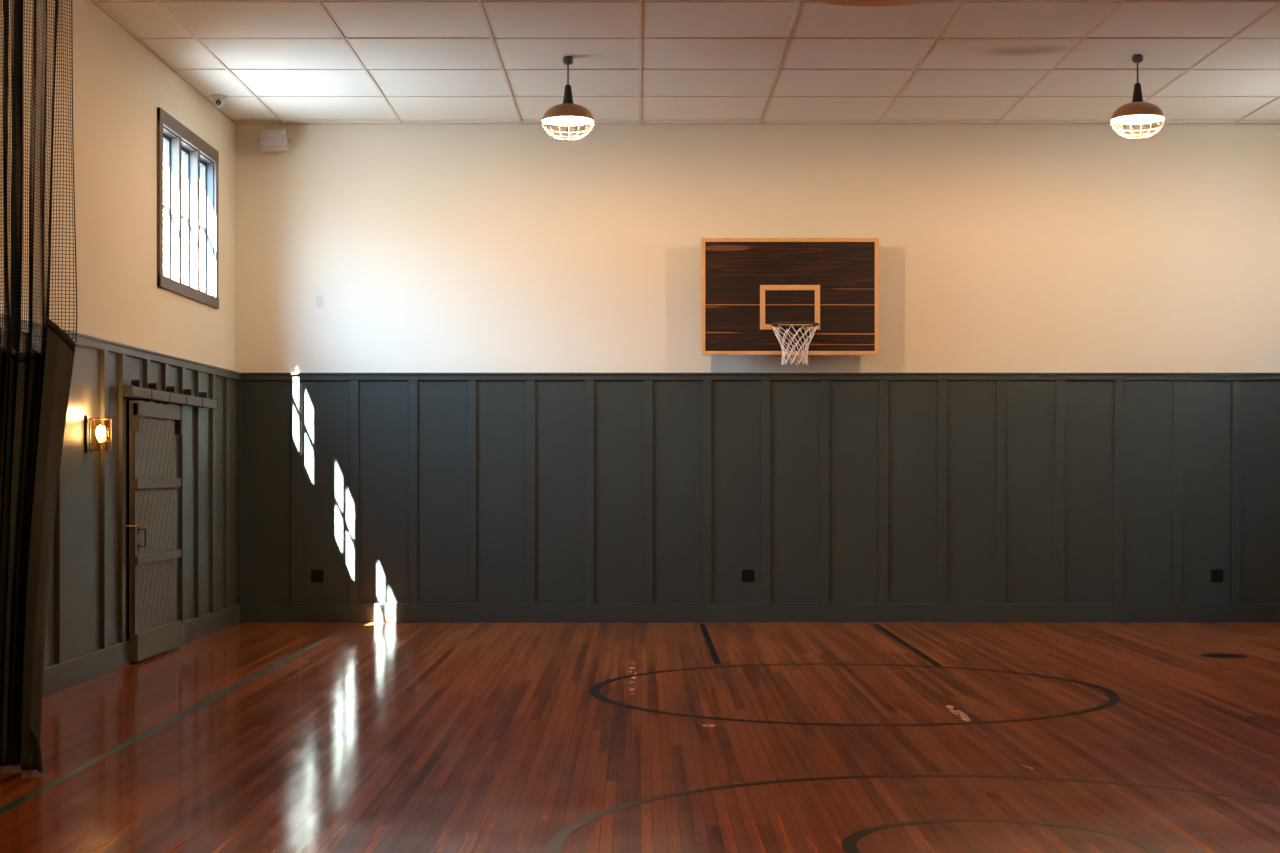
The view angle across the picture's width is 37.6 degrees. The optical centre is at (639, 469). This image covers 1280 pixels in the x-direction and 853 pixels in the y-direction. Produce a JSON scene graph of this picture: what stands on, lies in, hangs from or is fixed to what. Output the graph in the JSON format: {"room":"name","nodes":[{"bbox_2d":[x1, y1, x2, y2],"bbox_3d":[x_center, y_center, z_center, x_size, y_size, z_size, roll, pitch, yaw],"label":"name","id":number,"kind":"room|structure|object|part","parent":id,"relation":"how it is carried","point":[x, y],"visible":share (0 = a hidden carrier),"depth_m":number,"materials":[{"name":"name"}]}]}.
{"room":"indoor basketball court","nodes":[
{"label":"indoor basketball court","id":0,"kind":"room"},
{"bbox_2d":[0,0,234,370],"bbox_3d":[-4.215,-1.090,7.990,0.170,5.280,22.380,0,0,0],"label":"wall","id":1,"kind":"structure","parent":0,"point":[119,86],"depth_m":14.83,"materials":[{"name":"beige paint"}]},
{"bbox_2d":[0,314,240,666],"bbox_3d":[-4.093,0.280,7.990,0.075,2.540,22.380,0,0,0],"label":"wainscot","id":2,"kind":"structure","parent":1,"relation":"attached to","point":[88,608],"depth_m":14.81,"materials":[{"name":"green paint"}]},
{"bbox_2d":[84,415,111,452],"bbox_3d":[-4.026,-0.265,13.970,0.169,0.280,0.130,0,0,0],"label":"wall sconce","id":3,"kind":"object","parent":2,"relation":"attached to","point":[100,431],"visible":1,"depth_m":13.91,"materials":[{"name":"gold metal"}]},
{"bbox_3d":[-4.099,-0.265,13.970,0.022,0.280,0.130,0,0,0],"label":"plate","id":4,"kind":"part","parent":3,"relation":"part of","materials":[{"name":"black metal"}]},
{"bbox_3d":[-4.010,-0.272,13.970,0.068,0.123,0.068,0,0,0],"label":"bulb","id":5,"kind":"part","parent":3,"relation":"part of","materials":[{"name":"white glass"}]},
{"bbox_3d":[-4.093,-0.953,7.965,0.075,0.075,22.330,0,0,0],"label":"cap rail","id":6,"kind":"part","parent":2,"relation":"part of","materials":[{"name":"green paint"}]},
{"bbox_2d":[123,380,217,408],"bbox_3d":[-4.028,-0.649,16.238,0.094,0.148,2.996,0,0,0],"label":"door track","id":7,"kind":"object","parent":2,"relation":"attached to","point":[134,390],"visible":0.98,"depth_m":15.93,"materials":[{"name":"grey paint"}]},
{"bbox_2d":[42,604,239,696],"bbox_3d":[-4.100,1.455,7.965,0.060,0.190,22.330,0,0,0],"label":"baseboard","id":8,"kind":"structure","parent":1,"relation":"attached to","point":[73,671],"depth_m":14.40,"materials":[{"name":"green paint"}]},
{"bbox_2d":[126,400,181,661],"bbox_3d":[-4.040,0.479,15.622,0.146,2.102,1.604,0,0,0],"label":"sliding door","id":9,"kind":"structure","parent":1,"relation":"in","point":[153,427],"depth_m":15.57,"materials":[{"name":"grey paint"}]},
{"bbox_3d":[-3.998,0.545,15.100,0.064,0.190,0.040,0,0,0],"label":"handle","id":10,"kind":"part","parent":9,"relation":"part of","materials":[{"name":"black metal"}]},
{"bbox_3d":[-4.026,-0.495,15.710,0.040,0.120,1.424,0,0,0],"label":"rail","id":11,"kind":"part","parent":9,"relation":"part of","materials":[{"name":"grey paint"}]},
{"bbox_3d":[-4.026,0.110,15.710,0.040,0.080,1.424,0,0,0],"label":"rail","id":12,"kind":"part","parent":9,"relation":"part of","materials":[{"name":"grey paint"}]},
{"bbox_3d":[-4.026,0.725,15.710,0.040,0.070,1.424,0,0,0],"label":"rail","id":13,"kind":"part","parent":9,"relation":"part of","materials":[{"name":"grey paint"}]},
{"bbox_3d":[-4.026,1.420,15.710,0.040,0.220,1.424,0,0,0],"label":"rail","id":14,"kind":"part","parent":9,"relation":"part of","materials":[{"name":"grey paint"}]},
{"bbox_2d":[157,107,218,308],"bbox_3d":[-4.196,-2.335,17.185,0.199,1.530,2.230,0,0,0],"label":"window","id":15,"kind":"structure","parent":1,"relation":"in","point":[187,180],"depth_m":17.47,"materials":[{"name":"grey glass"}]},
{"bbox_3d":[-4.213,-2.325,16.494,0.030,1.286,0.605,0,0,0],"label":"sash","id":16,"kind":"part","parent":15,"relation":"part of","materials":[{"name":"glass"}]},
{"bbox_3d":[-4.213,-2.325,17.190,0.030,1.286,0.617,0,0,0],"label":"sash","id":17,"kind":"part","parent":15,"relation":"part of","materials":[{"name":"glass"}]},
{"bbox_3d":[-4.213,-2.325,17.886,0.030,1.286,0.605,0,0,0],"label":"sash","id":18,"kind":"part","parent":15,"relation":"part of","materials":[{"name":"glass"}]},
{"bbox_2d":[0,622,1279,852],"bbox_3d":[1.685,1.609,7.990,12.030,0.123,22.780,0,0,0],"label":"floor","id":19,"kind":"structure","parent":0,"point":[241,737],"depth_m":10.81,"materials":[{"name":"wood"}]},
{"bbox_3d":[4.870,1.548,15.680,0.380,0.003,0.380,0,0,0],"label":"plate","id":20,"kind":"part","parent":19,"relation":"part of","materials":[{"name":"paint"}]},
{"bbox_2d":[90,0,1279,123],"bbox_3d":[1.685,-3.622,7.990,11.750,0.215,22.580,0,0,0],"label":"ceiling","id":21,"kind":"structure","parent":0,"point":[273,61],"depth_m":16.16,"materials":[{"name":"tile"}]},
{"bbox_2d":[0,0,76,772],"bbox_3d":[-3.531,-0.974,9.694,1.314,5.012,0.341,0,0,0],"label":"curtain","id":22,"kind":"object","parent":21,"relation":"hanging from","point":[34,386],"visible":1,"depth_m":9.69,"materials":[{"name":"fabric"}]},
{"bbox_3d":[-2.896,-2.065,9.602,0.043,2.830,0.022,0,0,29],"label":"edge cord","id":23,"kind":"part","parent":22,"relation":"part of","materials":[{"name":"fabric"}]},
{"bbox_2d":[211,95,226,108],"bbox_3d":[-3.975,-3.472,17.750,0.150,0.116,0.149,0,0,0],"label":"security camera","id":24,"kind":"object","parent":21,"relation":"attached to","point":[218,102],"visible":1,"depth_m":17.71,"materials":[{"name":"white plastic"}]},
{"bbox_2d":[542,56,593,140],"bbox_3d":[-0.615,-3.174,16.070,0.454,0.712,0.454,0,0,0],"label":"pendant lamp","id":25,"kind":"object","parent":21,"relation":"hanging from","point":[567,113],"visible":1,"depth_m":16.03,"materials":[{"name":"brown metal"}]},
{"bbox_3d":[-0.615,-3.055,16.070,0.452,0.139,0.452,0,0,0],"label":"lamp shade","id":26,"kind":"part","parent":25,"relation":"part of","materials":[{"name":"brown metal"}]},
{"bbox_3d":[-0.615,-3.373,16.070,0.014,0.205,0.015,0,0,0],"label":"rod","id":27,"kind":"part","parent":25,"relation":"part of","materials":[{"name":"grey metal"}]},
{"bbox_2d":[810,0,937,6],"bbox_3d":[1.700,-3.467,13.170,1.380,0.110,1.380,0,0,0],"label":"pendant lamp","id":28,"kind":"object","parent":21,"relation":"in","point":[860,3],"visible":1,"depth_m":13.78,"materials":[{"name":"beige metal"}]},
{"bbox_2d":[1110,54,1164,138],"bbox_3d":[4.235,-3.174,16.000,0.454,0.712,0.454,0,0,0],"label":"pendant lamp","id":29,"kind":"object","parent":21,"relation":"hanging from","point":[1138,111],"visible":1,"depth_m":15.96,"materials":[{"name":"brown metal"}]},
{"bbox_3d":[4.235,-3.055,16.000,0.452,0.139,0.452,0,0,0],"label":"lamp shade","id":30,"kind":"part","parent":29,"relation":"part of","materials":[{"name":"brown metal"}]},
{"bbox_3d":[4.235,-3.373,16.000,0.014,0.205,0.015,0,0,0],"label":"rod","id":31,"kind":"part","parent":29,"relation":"part of","materials":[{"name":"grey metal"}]},
{"bbox_2d":[235,124,1279,372],"bbox_3d":[1.685,-1.090,19.280,11.750,5.280,0.200,0,0,0],"label":"wall","id":32,"kind":"structure","parent":0,"point":[427,248],"depth_m":19.18,"materials":[{"name":"beige paint"}]},
{"bbox_2d":[257,129,290,151],"bbox_3d":[-3.699,-3.333,19.041,0.336,0.233,0.278,0,0,0],"label":"wall speaker","id":33,"kind":"object","parent":32,"relation":"attached to","point":[270,140],"visible":1,"depth_m":18.92,"materials":[{"name":"plastic"}]},
{"bbox_2d":[261,136,282,146],"bbox_3d":[-3.700,-3.305,18.910,0.216,0.110,0.016,0,0,0],"label":"grille","id":34,"kind":"object","parent":33,"relation":"attached to","point":[266,141],"depth_m":18.90,"materials":[{"name":"white plastic"}]},
{"bbox_2d":[316,296,322,306],"bbox_3d":[-3.270,-1.719,19.174,0.070,0.116,0.013,0,0,0],"label":"switch plate","id":35,"kind":"object","parent":32,"relation":"attached to","point":[319,299],"visible":1,"depth_m":19.17,"materials":[{"name":"white plastic"}]},
{"bbox_2d":[236,373,1279,603],"bbox_3d":[1.685,0.280,19.149,11.630,2.540,0.062,0,0,0],"label":"wainscot","id":36,"kind":"structure","parent":32,"relation":"attached to","point":[411,488],"depth_m":19.16,"materials":[{"name":"green paint"}]},
{"bbox_2d":[311,569,323,581],"bbox_3d":[-3.287,1.075,19.152,0.124,0.124,0.016,0,0,0],"label":"wall outlet","id":37,"kind":"object","parent":36,"relation":"attached to","point":[317,575],"visible":1,"depth_m":19.15,"materials":[{"name":"black plastic"}]},
{"bbox_2d":[313,572,321,578],"bbox_3d":[-3.287,1.075,19.148,0.090,0.068,0.006,0,0,0],"label":"receptacle","id":38,"kind":"object","parent":37,"relation":"attached to","point":[316,575],"depth_m":19.15,"materials":[{"name":"black plastic"}]},
{"bbox_2d":[742,569,753,581],"bbox_3d":[1.101,1.075,19.152,0.124,0.124,0.016,0,0,0],"label":"wall outlet","id":39,"kind":"object","parent":36,"relation":"attached to","point":[747,574],"visible":1,"depth_m":19.15,"materials":[{"name":"black plastic"}]},
{"bbox_2d":[744,572,751,578],"bbox_3d":[1.101,1.075,19.148,0.090,0.068,0.006,0,0,0],"label":"receptacle","id":40,"kind":"object","parent":39,"relation":"attached to","point":[747,575],"depth_m":19.15,"materials":[{"name":"black plastic"}]},
{"bbox_3d":[1.685,-0.953,19.149,11.630,0.075,0.062,0,0,0],"label":"cap rail","id":41,"kind":"part","parent":36,"relation":"part of","materials":[{"name":"green paint"}]},
{"bbox_2d":[1211,569,1222,581],"bbox_3d":[5.880,1.075,19.152,0.124,0.124,0.016,0,0,0],"label":"wall outlet","id":42,"kind":"object","parent":36,"relation":"attached to","point":[1216,574],"visible":1,"depth_m":19.15,"materials":[{"name":"black plastic"}]},
{"bbox_2d":[1213,572,1221,578],"bbox_3d":[5.880,1.075,19.148,0.090,0.068,0.006,0,0,0],"label":"receptacle","id":43,"kind":"object","parent":42,"relation":"attached to","point":[1216,575],"depth_m":19.15,"materials":[{"name":"black plastic"}]},
{"bbox_2d":[240,603,1279,621],"bbox_3d":[1.685,1.455,19.155,11.630,0.190,0.050,0,0,0],"label":"baseboard","id":44,"kind":"structure","parent":32,"relation":"attached to","point":[249,612],"depth_m":19.13,"materials":[{"name":"green paint"}]},
{"bbox_2d":[701,238,878,365],"bbox_3d":[1.508,-1.682,18.730,1.783,1.301,0.895,0,0,0],"label":"basketball backboard","id":45,"kind":"object","parent":32,"relation":"attached to","point":[784,297],"visible":1,"depth_m":18.90,"materials":[{"name":"brown wood"}]}
]}

